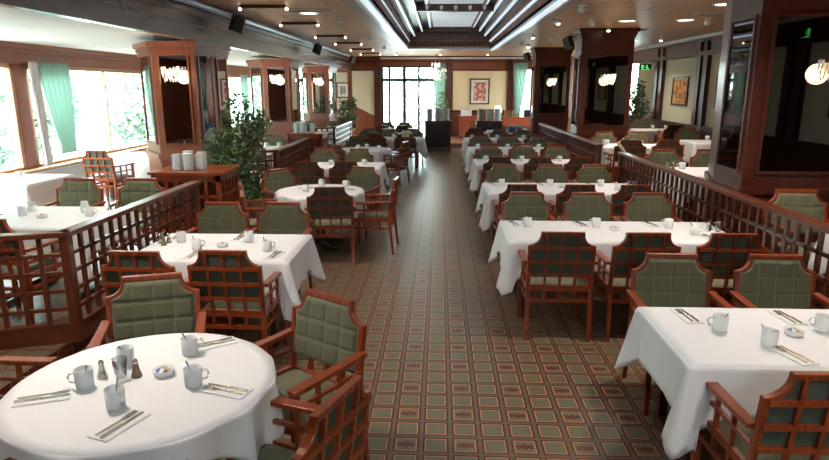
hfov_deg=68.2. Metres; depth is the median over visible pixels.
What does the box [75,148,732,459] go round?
floor
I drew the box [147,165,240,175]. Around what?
countertop
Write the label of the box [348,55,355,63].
loudspeaker
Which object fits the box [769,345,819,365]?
napkin
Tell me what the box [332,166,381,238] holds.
armchair
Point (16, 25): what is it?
ceiling
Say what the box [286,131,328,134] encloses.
countertop
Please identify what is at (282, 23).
lamp
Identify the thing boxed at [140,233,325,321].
tablecloth
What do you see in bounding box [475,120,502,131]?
station
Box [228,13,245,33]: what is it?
loudspeaker
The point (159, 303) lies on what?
armchair
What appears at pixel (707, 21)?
smoke detector
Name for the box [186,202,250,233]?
armchair
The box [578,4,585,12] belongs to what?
smoke detector
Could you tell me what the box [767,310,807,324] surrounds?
napkin
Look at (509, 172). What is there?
armchair
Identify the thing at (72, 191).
armchair
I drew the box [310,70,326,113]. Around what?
mirror
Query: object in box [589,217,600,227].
coffee cup
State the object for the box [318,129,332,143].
tablecloth
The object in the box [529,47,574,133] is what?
pillar
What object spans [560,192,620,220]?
armchair
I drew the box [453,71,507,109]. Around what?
wall panel
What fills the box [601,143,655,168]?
tablecloth
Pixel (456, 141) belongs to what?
floor
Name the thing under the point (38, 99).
curtain
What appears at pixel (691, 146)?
tablecloth
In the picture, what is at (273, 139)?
armchair
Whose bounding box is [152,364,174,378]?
sugar bowl
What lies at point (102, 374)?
salt shaker
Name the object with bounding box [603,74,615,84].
wall lamp
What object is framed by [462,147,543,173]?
tablecloth
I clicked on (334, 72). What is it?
mirror
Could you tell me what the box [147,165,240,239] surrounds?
station
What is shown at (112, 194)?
dining table
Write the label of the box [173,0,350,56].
ceiling pipe
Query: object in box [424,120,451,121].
countertop
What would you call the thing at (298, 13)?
recessed light
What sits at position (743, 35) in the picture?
mirror
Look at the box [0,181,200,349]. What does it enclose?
divider
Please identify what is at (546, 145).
armchair
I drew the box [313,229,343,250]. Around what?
round table
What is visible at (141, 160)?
tablecloth
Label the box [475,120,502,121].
countertop
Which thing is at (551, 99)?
mirror
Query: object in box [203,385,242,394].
fork
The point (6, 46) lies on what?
trim
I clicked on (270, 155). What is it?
armchair
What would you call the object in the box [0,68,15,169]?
tree
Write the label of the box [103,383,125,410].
coffee cup
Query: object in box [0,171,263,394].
floor
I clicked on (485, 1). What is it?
trim
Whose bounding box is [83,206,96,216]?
coffee cup
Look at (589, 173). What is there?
armchair
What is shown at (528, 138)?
armchair
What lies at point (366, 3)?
trim
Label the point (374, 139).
armchair
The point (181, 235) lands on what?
coffee cup
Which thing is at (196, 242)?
coffee cup
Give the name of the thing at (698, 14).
ceiling vent
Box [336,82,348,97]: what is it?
framed picture
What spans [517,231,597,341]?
armchair
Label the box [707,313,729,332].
coffee cup
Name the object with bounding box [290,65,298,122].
mirror
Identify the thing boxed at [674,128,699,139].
armchair
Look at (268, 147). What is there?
tablecloth
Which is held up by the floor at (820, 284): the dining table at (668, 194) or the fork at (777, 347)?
the dining table at (668, 194)
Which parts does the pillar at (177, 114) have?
panel, cornice, moulding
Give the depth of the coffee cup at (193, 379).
2.71 m
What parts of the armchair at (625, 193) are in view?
panel, frame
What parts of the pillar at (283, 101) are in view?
cornice, moulding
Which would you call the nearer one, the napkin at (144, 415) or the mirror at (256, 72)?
the napkin at (144, 415)
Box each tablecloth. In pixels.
[0,174,74,212]
[0,206,145,282]
[0,333,284,459]
[95,152,150,187]
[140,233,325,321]
[235,146,285,167]
[274,184,366,220]
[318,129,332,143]
[318,162,389,197]
[342,147,392,162]
[385,137,427,157]
[460,138,525,159]
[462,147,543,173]
[467,159,575,191]
[475,182,631,230]
[488,220,725,294]
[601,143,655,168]
[614,307,828,459]
[630,128,662,143]
[651,167,707,214]
[679,140,710,163]
[808,233,828,274]
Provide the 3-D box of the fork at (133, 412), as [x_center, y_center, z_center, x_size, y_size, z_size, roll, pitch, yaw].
[-1.178,0.763,2.421,0.026,0.006,0.198,5,14,22]
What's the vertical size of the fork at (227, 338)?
0.006 m
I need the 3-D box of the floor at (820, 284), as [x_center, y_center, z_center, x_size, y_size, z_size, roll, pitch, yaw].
[4.803,-0.085,8.825,3.300,0.250,24.800,1,13,2]
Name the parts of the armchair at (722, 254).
seat frame, seat, leg, panel, frame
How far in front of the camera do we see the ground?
30.43 m
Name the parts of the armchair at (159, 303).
armrest, backrest, armrest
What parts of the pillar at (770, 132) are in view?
panel, moulding, panel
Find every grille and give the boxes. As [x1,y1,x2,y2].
[233,16,244,32]
[315,45,321,54]
[562,37,569,48]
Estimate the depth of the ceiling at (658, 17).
11.21 m
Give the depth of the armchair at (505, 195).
7.27 m
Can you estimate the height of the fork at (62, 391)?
0.006 m
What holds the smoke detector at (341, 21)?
attached to the ceiling at (658, 17)
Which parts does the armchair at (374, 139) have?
panel, frame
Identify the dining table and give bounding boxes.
[0,243,118,305]
[109,182,117,198]
[269,306,291,346]
[416,152,418,167]
[512,281,719,317]
[653,386,711,459]
[667,194,687,221]
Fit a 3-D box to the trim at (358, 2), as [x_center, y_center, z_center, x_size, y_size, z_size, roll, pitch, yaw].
[0.606,-2.967,7.555,3.200,0.160,23.300,1,13,2]
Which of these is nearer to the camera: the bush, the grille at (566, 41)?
the grille at (566, 41)
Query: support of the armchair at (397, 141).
on the floor at (451, 372)
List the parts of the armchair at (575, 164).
panel, frame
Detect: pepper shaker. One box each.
[115,200,119,208]
[131,358,141,378]
[161,235,166,245]
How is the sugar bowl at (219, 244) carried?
on the tablecloth at (300, 258)
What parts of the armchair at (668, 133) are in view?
frame, panel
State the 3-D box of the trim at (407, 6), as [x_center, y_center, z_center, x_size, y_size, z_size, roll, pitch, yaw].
[0.614,-3.262,7.434,2.580,0.590,23.200,1,13,2]
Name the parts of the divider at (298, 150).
rail, post, rail, post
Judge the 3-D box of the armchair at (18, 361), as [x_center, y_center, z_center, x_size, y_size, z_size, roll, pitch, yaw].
[-2.184,0.932,2.981,0.588,0.932,0.610,1,13,2]
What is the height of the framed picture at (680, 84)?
0.720 m
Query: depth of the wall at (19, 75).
10.38 m
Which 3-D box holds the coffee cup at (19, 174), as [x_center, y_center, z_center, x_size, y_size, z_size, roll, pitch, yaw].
[-5.265,-0.737,8.164,0.102,0.088,0.080,4,14,17]
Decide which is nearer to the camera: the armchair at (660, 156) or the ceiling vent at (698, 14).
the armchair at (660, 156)
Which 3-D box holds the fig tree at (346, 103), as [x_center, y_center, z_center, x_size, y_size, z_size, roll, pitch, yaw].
[-2.297,-3.720,20.712,0.944,1.679,0.908,12,18,42]
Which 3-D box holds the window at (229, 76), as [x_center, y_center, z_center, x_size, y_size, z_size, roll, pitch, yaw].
[-6.059,-4.624,21.989,0.110,1.740,3.800,1,13,2]
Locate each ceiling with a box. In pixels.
[0,6,338,68]
[195,0,726,56]
[427,0,483,26]
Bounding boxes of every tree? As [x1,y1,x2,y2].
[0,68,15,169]
[0,69,105,165]
[85,72,146,148]
[196,91,273,216]
[337,95,360,132]
[437,89,448,119]
[628,78,651,131]
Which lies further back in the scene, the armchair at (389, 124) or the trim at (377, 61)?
the trim at (377, 61)
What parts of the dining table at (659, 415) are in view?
leg, foot rail, leg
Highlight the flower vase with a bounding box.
[433,99,445,110]
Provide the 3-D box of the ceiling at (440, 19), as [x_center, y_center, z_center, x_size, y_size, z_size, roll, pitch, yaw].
[0.659,-3.549,7.365,1.290,0.060,23.200,1,13,2]
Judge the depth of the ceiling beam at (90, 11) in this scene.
7.71 m
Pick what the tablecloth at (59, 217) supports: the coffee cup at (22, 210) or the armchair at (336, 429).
the coffee cup at (22, 210)
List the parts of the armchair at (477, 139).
backrest, frame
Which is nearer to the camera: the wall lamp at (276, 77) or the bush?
the wall lamp at (276, 77)
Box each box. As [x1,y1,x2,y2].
[461,109,471,115]
[504,111,512,116]
[523,109,529,116]
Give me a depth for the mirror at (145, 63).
8.98 m
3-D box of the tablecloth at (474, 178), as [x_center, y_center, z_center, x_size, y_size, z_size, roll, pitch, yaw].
[2.085,-0.979,11.003,2.241,0.493,1.137,1,13,2]
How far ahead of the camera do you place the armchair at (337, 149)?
12.29 m
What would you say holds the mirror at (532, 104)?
attached to the pillar at (549, 104)
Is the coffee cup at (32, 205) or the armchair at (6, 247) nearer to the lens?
the armchair at (6, 247)
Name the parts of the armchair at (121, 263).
panel, frame, leg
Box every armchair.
[0,219,62,323]
[0,356,57,399]
[39,178,109,257]
[81,150,134,200]
[86,272,206,349]
[98,178,167,265]
[100,250,212,341]
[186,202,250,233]
[186,250,287,352]
[226,288,369,459]
[237,181,277,228]
[247,143,272,183]
[249,201,312,299]
[258,374,371,459]
[261,168,317,234]
[263,135,287,175]
[290,161,328,184]
[304,186,355,263]
[305,121,317,126]
[309,148,337,161]
[322,121,337,126]
[327,144,345,160]
[327,161,357,184]
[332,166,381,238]
[344,136,367,147]
[345,149,373,197]
[350,176,399,254]
[358,128,376,138]
[365,133,388,168]
[374,125,392,153]
[379,128,397,159]
[380,122,394,127]
[383,141,409,186]
[393,133,417,169]
[395,125,407,132]
[399,122,412,127]
[404,128,422,163]
[463,128,483,137]
[467,134,490,146]
[469,136,492,172]
[472,144,500,158]
[474,146,502,196]
[479,157,514,193]
[484,164,524,232]
[489,129,508,137]
[492,184,543,245]
[497,134,518,145]
[498,136,520,146]
[498,191,556,272]
[504,144,534,156]
[510,146,537,158]
[513,129,532,137]
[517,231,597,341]
[518,157,553,182]
[524,134,542,143]
[527,136,549,146]
[530,164,570,182]
[537,144,566,156]
[543,146,570,158]
[548,184,596,220]
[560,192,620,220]
[563,157,593,182]
[574,164,614,182]
[590,131,617,177]
[591,232,680,341]
[603,140,646,182]
[611,185,651,220]
[620,192,683,221]
[622,132,649,175]
[622,253,733,415]
[629,120,650,129]
[638,140,683,175]
[642,149,693,220]
[654,125,683,143]
[658,130,686,166]
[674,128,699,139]
[681,233,767,304]
[689,149,709,213]
[690,371,828,459]
[729,254,828,308]
[760,189,828,274]
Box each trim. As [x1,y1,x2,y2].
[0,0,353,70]
[0,41,249,76]
[8,128,238,173]
[92,0,351,64]
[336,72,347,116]
[341,0,581,48]
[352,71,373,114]
[354,0,570,49]
[354,56,532,127]
[360,0,566,50]
[374,0,547,46]
[380,57,531,58]
[383,0,547,45]
[416,4,493,32]
[425,5,485,9]
[427,0,487,27]
[628,35,722,139]
[634,31,722,50]
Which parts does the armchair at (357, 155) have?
backrest, frame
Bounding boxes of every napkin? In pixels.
[11,388,73,407]
[87,409,150,442]
[180,251,197,258]
[197,336,237,351]
[198,381,253,399]
[229,235,243,240]
[263,251,284,258]
[402,131,409,136]
[506,221,520,225]
[572,221,589,226]
[641,222,660,227]
[670,309,704,323]
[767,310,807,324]
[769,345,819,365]
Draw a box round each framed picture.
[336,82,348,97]
[470,78,489,103]
[670,76,689,105]
[713,74,718,108]
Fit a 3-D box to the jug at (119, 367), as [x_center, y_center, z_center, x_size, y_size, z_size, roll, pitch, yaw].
[-1.351,0.633,2.810,0.068,0.095,0.068,1,13,2]
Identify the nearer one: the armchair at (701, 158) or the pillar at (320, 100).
the armchair at (701, 158)
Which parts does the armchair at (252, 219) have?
frame, seat, armrest, armrest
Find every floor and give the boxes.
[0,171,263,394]
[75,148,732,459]
[249,136,463,147]
[613,169,823,308]
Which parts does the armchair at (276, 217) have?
armrest, backrest, frame, armrest, leg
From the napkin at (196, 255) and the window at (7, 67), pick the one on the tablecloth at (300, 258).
the napkin at (196, 255)
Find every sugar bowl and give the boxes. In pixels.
[36,213,47,218]
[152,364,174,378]
[216,242,227,247]
[609,226,619,230]
[784,326,804,337]
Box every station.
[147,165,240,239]
[286,131,328,153]
[424,120,451,150]
[458,115,477,137]
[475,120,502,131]
[493,116,529,129]
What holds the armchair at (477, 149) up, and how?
on the floor at (451, 372)
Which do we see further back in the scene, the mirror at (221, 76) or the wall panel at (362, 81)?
the wall panel at (362, 81)
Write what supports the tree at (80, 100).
on the ground
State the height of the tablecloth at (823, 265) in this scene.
0.494 m
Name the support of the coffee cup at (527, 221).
on the tablecloth at (508, 240)
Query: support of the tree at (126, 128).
on the ground
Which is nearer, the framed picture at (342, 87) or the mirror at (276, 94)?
the mirror at (276, 94)
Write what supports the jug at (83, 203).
on the tablecloth at (59, 217)
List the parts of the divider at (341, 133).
rail, post, rail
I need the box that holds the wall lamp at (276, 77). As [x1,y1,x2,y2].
[269,74,280,83]
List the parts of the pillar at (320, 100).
cornice, moulding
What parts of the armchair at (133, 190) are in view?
armrest, backrest, frame, seat frame, seat, armrest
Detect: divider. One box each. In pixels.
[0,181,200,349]
[240,137,309,200]
[307,121,351,147]
[539,123,602,163]
[617,152,828,308]
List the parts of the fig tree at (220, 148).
pot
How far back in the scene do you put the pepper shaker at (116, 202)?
6.08 m
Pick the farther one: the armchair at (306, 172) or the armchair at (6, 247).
the armchair at (306, 172)
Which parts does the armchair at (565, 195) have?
armrest, panel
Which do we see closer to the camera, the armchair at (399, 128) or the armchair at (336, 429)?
the armchair at (336, 429)
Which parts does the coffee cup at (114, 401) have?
handle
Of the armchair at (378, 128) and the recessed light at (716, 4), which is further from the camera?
the armchair at (378, 128)
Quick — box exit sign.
[639,45,651,69]
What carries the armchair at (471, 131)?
on the floor at (451, 372)
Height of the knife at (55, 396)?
0.007 m
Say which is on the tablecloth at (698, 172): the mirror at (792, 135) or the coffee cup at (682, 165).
the coffee cup at (682, 165)
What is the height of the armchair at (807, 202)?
0.932 m
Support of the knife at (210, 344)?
on the napkin at (235, 341)
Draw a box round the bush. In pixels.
[408,68,435,128]
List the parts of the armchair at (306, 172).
panel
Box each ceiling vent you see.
[285,9,328,12]
[693,13,724,15]
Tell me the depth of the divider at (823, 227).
5.75 m
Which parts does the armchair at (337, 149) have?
panel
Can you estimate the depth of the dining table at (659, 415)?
3.72 m
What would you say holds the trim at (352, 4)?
attached to the ceiling at (658, 17)
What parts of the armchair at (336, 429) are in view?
seat, seat frame, armrest, panel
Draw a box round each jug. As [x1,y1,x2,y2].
[80,201,88,212]
[111,355,126,379]
[318,179,325,186]
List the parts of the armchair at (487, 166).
panel, frame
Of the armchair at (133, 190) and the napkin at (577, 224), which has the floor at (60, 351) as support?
the armchair at (133, 190)
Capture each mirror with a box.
[138,51,157,144]
[156,51,195,144]
[196,51,217,143]
[215,53,230,137]
[250,65,263,120]
[266,65,287,122]
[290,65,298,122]
[298,66,304,121]
[303,71,307,113]
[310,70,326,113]
[328,71,333,113]
[333,71,336,112]
[530,65,534,113]
[537,65,567,113]
[570,55,580,125]
[583,55,629,125]
[715,14,758,172]
[755,13,828,174]
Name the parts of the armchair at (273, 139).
backrest, frame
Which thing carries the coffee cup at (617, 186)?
on the tablecloth at (488, 192)
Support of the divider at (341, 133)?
on the floor at (60, 351)
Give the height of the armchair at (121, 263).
0.932 m
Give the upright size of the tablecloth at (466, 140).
0.491 m
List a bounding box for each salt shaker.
[97,360,107,379]
[107,201,111,209]
[166,233,171,243]
[705,222,710,231]
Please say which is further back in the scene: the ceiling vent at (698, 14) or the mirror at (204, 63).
the ceiling vent at (698, 14)
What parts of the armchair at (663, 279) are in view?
leg, armrest, leg, frame, backrest, armrest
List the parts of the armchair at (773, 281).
armrest, backrest, armrest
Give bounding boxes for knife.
[14,394,70,402]
[99,411,143,438]
[199,339,235,347]
[208,383,248,391]
[680,309,699,321]
[778,310,802,323]
[779,345,814,362]
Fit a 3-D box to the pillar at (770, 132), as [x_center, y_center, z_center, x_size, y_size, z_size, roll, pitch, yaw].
[3.884,-1.114,6.207,1.690,2.945,1.340,1,13,2]
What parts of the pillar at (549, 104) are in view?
moulding, panel, cornice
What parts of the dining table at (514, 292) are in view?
foot rail, leg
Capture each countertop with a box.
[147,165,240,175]
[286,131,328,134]
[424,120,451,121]
[458,115,477,116]
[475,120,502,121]
[493,116,528,117]
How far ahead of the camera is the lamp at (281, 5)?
8.78 m
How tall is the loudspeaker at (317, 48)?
0.327 m
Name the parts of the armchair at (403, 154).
seat frame, leg, frame, panel, leg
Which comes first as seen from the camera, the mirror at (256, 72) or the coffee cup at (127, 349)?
the coffee cup at (127, 349)
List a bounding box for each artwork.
[340,86,345,93]
[473,82,485,100]
[672,79,686,102]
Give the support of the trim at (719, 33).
attached to the wall at (684, 66)
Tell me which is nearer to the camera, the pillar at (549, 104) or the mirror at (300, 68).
the mirror at (300, 68)
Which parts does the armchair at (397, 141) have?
frame, panel, seat frame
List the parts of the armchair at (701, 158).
frame, backrest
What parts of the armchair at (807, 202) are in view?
armrest, leg, seat, frame, seat frame, backrest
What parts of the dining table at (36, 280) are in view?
foot rail, foot rail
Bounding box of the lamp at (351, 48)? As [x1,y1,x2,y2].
[350,48,373,50]
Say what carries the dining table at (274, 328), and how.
on the floor at (451, 372)
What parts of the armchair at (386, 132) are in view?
frame, backrest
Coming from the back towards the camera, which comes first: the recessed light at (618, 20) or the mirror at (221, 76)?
the recessed light at (618, 20)
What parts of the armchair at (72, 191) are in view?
armrest, backrest, frame, armrest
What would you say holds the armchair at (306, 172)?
on the floor at (451, 372)
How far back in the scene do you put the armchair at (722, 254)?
4.86 m
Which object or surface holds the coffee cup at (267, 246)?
on the tablecloth at (300, 258)
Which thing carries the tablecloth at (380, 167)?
on the dining table
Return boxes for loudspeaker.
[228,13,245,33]
[311,42,321,54]
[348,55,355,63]
[523,52,532,61]
[562,35,576,49]
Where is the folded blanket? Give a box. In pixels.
[507,126,524,132]
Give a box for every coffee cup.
[15,171,24,177]
[17,206,29,216]
[26,202,35,211]
[66,365,93,389]
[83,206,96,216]
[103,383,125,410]
[115,344,133,366]
[176,231,185,242]
[180,334,203,356]
[183,364,209,388]
[191,238,204,249]
[243,231,253,241]
[261,239,274,251]
[301,184,308,191]
[342,180,349,187]
[497,179,504,185]
[521,217,531,226]
[545,179,552,185]
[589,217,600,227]
[596,179,603,186]
[615,183,620,190]
[661,218,673,228]
[677,162,685,168]
[690,224,701,235]
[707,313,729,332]
[760,327,779,347]
[809,313,828,332]
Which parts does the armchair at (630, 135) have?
backrest, frame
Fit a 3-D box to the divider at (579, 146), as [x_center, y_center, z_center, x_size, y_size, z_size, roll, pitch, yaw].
[3.297,-1.773,13.632,0.110,0.850,6.380,1,13,2]
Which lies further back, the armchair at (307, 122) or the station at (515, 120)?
the station at (515, 120)
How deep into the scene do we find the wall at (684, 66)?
15.59 m
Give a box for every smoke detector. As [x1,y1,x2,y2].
[338,18,344,24]
[552,17,558,23]
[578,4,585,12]
[589,19,595,25]
[704,18,710,24]
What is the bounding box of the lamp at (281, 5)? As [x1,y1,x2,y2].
[238,4,287,10]
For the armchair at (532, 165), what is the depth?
10.10 m
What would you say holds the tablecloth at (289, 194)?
on the round table at (322, 242)
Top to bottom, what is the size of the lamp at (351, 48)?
0.080 m
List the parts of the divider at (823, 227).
post, rail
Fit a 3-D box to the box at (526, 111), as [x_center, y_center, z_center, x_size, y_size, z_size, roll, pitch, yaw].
[4.306,-4.411,23.097,0.370,0.260,0.260,1,13,2]
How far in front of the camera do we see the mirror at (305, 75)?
18.92 m
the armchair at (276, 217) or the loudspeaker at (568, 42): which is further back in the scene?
the loudspeaker at (568, 42)
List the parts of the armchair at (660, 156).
backrest, frame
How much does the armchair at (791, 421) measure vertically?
0.932 m
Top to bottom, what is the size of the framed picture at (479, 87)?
0.980 m
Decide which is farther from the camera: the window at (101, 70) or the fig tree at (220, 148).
the window at (101, 70)
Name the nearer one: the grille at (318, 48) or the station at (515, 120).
the grille at (318, 48)
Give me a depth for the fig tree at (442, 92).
23.35 m
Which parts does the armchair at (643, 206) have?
armrest, backrest, armrest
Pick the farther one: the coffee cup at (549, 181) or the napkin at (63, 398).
the coffee cup at (549, 181)
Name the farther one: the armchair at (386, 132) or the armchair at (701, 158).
the armchair at (386, 132)
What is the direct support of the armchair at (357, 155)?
on the floor at (451, 372)
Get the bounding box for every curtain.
[27,61,53,165]
[37,62,76,153]
[240,75,249,118]
[433,63,445,119]
[513,63,527,115]
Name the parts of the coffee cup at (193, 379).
handle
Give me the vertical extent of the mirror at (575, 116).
1.430 m
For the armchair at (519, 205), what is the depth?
6.71 m
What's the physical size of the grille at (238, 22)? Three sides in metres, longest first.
0.211 x 0.156 x 0.008 m
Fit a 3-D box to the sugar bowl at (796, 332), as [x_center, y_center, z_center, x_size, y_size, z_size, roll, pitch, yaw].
[2.047,0.545,3.300,0.096,0.044,0.095,-5,14,-20]
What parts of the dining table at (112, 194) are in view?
leg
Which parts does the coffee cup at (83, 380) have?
handle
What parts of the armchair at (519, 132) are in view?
backrest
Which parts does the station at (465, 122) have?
door, door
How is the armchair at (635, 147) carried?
on the floor at (820, 284)
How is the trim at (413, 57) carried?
attached to the wall at (367, 120)
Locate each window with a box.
[0,63,26,173]
[24,64,147,166]
[228,75,249,126]
[381,66,445,127]
[520,68,531,115]
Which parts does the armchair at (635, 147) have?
seat frame, panel, frame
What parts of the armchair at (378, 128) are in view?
panel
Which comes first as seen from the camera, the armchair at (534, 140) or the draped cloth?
the draped cloth
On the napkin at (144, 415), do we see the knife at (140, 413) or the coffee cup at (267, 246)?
the knife at (140, 413)
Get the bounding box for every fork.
[17,389,69,398]
[95,410,138,435]
[198,337,232,344]
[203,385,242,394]
[675,309,692,321]
[772,310,795,322]
[774,346,807,362]
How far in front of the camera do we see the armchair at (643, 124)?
16.61 m
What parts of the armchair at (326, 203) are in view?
panel, frame, seat frame, seat, leg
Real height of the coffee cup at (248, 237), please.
0.088 m
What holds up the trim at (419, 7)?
attached to the ceiling at (440, 19)
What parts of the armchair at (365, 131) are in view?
backrest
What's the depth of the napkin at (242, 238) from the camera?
5.35 m
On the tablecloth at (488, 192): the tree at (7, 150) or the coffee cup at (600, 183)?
the coffee cup at (600, 183)
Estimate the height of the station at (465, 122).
0.820 m
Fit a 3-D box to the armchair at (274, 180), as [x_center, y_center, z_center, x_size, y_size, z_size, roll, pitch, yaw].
[-1.739,-0.365,8.531,0.610,0.932,0.588,-12,18,-42]
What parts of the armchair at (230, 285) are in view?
leg, panel, frame, seat, seat frame, leg, armrest, leg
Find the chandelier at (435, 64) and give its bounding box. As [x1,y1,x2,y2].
[425,54,445,79]
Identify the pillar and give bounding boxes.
[132,41,234,170]
[246,59,306,144]
[303,66,337,126]
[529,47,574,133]
[569,28,639,172]
[702,0,828,275]
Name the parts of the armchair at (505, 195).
leg, armrest, panel, frame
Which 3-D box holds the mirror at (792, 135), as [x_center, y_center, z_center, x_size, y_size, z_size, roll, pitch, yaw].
[3.729,-1.217,5.561,1.060,1.430,0.022,1,13,2]
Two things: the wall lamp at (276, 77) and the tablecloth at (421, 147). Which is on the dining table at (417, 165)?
the tablecloth at (421, 147)
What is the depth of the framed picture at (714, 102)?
13.46 m
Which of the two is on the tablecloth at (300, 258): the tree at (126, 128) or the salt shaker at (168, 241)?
the salt shaker at (168, 241)
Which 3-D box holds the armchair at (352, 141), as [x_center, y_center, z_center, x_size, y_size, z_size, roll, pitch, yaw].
[-1.275,-1.690,14.202,0.610,0.932,0.588,-5,14,-19]
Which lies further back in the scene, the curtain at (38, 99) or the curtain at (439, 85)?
the curtain at (439, 85)
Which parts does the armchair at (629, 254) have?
leg, armrest, leg, seat frame, seat, frame, panel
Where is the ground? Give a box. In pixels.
[1,111,631,168]
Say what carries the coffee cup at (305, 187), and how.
on the tablecloth at (289, 194)
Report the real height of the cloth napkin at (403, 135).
0.160 m
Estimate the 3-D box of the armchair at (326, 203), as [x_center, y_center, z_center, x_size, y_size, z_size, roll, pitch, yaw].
[-1.007,-0.103,7.413,0.610,0.932,0.588,-1,13,-6]
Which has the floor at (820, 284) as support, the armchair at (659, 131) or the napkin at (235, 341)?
the armchair at (659, 131)
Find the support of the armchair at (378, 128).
on the floor at (451, 372)
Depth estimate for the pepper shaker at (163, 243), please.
5.15 m
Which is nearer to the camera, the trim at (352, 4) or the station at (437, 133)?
the trim at (352, 4)
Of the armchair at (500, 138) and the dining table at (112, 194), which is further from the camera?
the armchair at (500, 138)
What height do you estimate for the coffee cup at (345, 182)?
0.088 m
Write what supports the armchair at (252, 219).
on the floor at (451, 372)
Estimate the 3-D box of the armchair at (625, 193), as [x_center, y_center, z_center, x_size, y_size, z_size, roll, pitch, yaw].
[2.617,-0.137,7.555,0.610,0.932,0.588,1,13,3]
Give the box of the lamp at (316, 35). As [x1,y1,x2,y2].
[314,35,345,38]
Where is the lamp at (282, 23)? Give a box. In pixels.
[280,22,318,26]
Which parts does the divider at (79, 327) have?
rail, board, post, board, rail, post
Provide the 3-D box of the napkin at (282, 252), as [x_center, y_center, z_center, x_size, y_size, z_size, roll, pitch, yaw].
[-1.111,0.199,4.862,0.100,0.007,0.220,2,13,9]
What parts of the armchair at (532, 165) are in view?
panel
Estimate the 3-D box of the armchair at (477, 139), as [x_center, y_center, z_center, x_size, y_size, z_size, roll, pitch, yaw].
[1.557,-1.678,14.150,0.610,0.932,0.588,0,13,2]
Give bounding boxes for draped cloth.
[616,138,625,151]
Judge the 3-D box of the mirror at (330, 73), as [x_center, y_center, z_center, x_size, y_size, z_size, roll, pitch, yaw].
[-2.595,-4.286,19.045,0.022,1.310,0.452,2,13,7]
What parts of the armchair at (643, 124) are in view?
backrest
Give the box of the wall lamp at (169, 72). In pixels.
[161,66,179,82]
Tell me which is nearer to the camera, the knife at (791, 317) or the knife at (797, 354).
the knife at (797, 354)
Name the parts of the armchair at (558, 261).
leg, armrest, leg, seat frame, seat, frame, panel, leg, leg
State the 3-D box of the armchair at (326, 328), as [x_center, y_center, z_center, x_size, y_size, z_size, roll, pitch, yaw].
[-0.627,0.861,3.286,0.610,0.932,0.588,9,16,35]
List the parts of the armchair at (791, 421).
leg, seat frame, armrest, seat, frame, panel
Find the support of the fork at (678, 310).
on the napkin at (674, 311)
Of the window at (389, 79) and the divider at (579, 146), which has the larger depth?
the window at (389, 79)
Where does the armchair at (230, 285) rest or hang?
on the floor at (451, 372)
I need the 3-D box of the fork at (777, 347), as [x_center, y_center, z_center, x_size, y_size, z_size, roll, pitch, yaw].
[1.871,0.618,3.042,0.026,0.006,0.198,-3,13,-12]
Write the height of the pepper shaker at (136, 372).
0.088 m
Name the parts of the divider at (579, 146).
rail, post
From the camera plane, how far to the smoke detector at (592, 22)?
10.61 m
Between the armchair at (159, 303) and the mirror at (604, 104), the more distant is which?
the mirror at (604, 104)
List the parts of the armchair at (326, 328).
armrest, seat frame, leg, seat, backrest, armrest, frame, leg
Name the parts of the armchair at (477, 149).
frame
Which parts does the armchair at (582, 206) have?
armrest, backrest, armrest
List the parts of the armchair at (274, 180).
armrest, frame, backrest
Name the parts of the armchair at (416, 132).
backrest, frame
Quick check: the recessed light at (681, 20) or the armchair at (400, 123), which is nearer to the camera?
the recessed light at (681, 20)
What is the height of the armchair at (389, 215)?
0.932 m
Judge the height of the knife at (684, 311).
0.007 m
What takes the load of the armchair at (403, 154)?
on the floor at (451, 372)
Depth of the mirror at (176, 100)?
8.64 m
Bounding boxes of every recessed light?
[29,35,56,37]
[298,13,318,14]
[617,20,636,21]
[675,19,695,21]
[712,3,725,5]
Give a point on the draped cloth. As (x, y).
(620, 146)
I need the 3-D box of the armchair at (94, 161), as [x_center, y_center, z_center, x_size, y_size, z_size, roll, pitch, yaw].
[-5.137,-0.901,10.298,0.610,0.932,0.588,2,13,9]
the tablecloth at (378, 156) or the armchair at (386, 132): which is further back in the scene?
the armchair at (386, 132)
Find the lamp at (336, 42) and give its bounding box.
[335,42,361,44]
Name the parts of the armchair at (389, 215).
leg, armrest, seat, seat frame, armrest, leg, frame, leg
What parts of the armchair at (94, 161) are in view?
panel, frame, leg, seat, seat frame, leg, armrest, leg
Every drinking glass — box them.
[155,231,163,243]
[715,221,722,231]
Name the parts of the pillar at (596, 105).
moulding, cornice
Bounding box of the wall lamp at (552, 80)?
[548,78,556,84]
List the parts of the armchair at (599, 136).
backrest, frame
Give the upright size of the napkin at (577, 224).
0.007 m
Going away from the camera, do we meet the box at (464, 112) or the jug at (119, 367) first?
the jug at (119, 367)
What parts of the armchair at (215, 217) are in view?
armrest, backrest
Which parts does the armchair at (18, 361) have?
armrest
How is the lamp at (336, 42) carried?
attached to the ceiling at (658, 17)
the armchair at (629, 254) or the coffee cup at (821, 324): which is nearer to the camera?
the coffee cup at (821, 324)
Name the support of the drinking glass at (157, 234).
on the tablecloth at (300, 258)
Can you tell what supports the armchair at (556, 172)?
on the floor at (451, 372)
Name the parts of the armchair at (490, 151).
backrest, frame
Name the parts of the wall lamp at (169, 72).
lamp shade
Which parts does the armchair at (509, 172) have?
backrest, frame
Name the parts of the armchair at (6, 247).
panel, frame, leg, seat, leg, seat frame, armrest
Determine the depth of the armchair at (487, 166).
10.11 m
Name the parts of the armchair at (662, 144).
frame, panel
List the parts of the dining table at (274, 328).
leg, foot rail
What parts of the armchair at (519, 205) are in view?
backrest, frame, armrest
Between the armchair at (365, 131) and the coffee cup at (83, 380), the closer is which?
the coffee cup at (83, 380)
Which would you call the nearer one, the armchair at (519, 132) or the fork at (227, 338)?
the fork at (227, 338)
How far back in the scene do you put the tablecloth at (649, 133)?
15.23 m
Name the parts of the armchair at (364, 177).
backrest, frame, leg, armrest, leg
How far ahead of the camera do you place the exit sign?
17.42 m
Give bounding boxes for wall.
[0,51,253,177]
[336,56,573,135]
[638,54,720,126]

